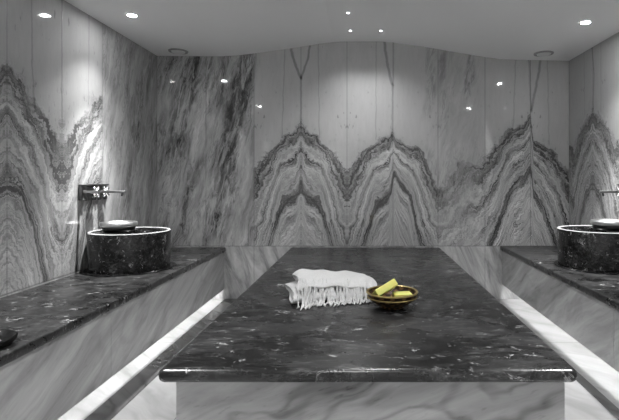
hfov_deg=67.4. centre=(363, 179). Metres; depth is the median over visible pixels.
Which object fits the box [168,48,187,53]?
ceiling vent
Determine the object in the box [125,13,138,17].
recessed light
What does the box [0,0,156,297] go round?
wall
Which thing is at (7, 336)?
dish
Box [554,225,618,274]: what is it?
basin
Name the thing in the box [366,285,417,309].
bowl
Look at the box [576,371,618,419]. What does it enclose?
trim
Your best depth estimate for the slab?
1.77 m
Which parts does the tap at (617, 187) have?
spout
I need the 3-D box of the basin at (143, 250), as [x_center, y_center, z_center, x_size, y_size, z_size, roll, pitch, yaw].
[-1.797,0.532,3.540,0.622,0.289,0.632,0,0,0]
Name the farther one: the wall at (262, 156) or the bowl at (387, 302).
the wall at (262, 156)
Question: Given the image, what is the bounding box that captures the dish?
[0,329,17,347]
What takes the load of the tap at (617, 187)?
attached to the wall at (594, 73)
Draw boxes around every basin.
[83,227,173,276]
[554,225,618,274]
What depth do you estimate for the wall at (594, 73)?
4.15 m
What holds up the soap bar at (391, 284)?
in the bowl at (387, 302)
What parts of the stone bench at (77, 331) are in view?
panel, panel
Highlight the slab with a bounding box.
[158,247,576,419]
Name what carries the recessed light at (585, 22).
in the ceiling
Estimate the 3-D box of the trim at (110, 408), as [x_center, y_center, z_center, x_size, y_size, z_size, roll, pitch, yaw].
[-1.334,1.200,1.723,0.132,0.003,5.846,0,0,0]
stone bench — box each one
[0,247,225,419]
[500,246,618,371]
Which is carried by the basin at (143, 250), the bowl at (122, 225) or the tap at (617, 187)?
the bowl at (122, 225)
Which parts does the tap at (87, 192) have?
cross handle, spout, cross handle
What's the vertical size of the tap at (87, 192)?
0.123 m
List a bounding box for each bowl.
[99,220,137,232]
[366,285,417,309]
[590,219,618,230]
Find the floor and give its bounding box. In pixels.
[57,299,618,419]
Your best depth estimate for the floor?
2.72 m
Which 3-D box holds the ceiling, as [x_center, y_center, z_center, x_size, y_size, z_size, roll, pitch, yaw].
[-0.010,-1.375,1.723,4.260,0.346,5.946,0,0,0]
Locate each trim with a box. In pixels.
[84,299,235,419]
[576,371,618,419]
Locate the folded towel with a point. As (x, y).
(309, 287)
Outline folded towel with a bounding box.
[285,269,376,310]
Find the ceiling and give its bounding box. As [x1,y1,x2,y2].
[65,0,618,60]
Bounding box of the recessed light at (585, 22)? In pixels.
[579,20,591,24]
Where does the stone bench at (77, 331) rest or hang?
on the floor
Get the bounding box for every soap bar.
[372,279,397,295]
[392,291,411,296]
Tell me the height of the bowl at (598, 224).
0.074 m
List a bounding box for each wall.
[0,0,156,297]
[157,42,568,298]
[569,32,618,224]
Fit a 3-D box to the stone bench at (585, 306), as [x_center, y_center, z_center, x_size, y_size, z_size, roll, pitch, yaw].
[1.722,0.933,1.727,0.695,0.538,5.834,0,0,0]
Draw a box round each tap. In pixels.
[78,184,125,200]
[599,184,618,198]
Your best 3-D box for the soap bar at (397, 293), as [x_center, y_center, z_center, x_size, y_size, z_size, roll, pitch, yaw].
[0.204,0.618,2.455,0.098,0.032,0.072,0,0,-8]
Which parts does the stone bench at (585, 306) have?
panel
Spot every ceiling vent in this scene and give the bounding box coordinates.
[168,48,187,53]
[534,50,553,56]
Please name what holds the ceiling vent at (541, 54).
in the ceiling

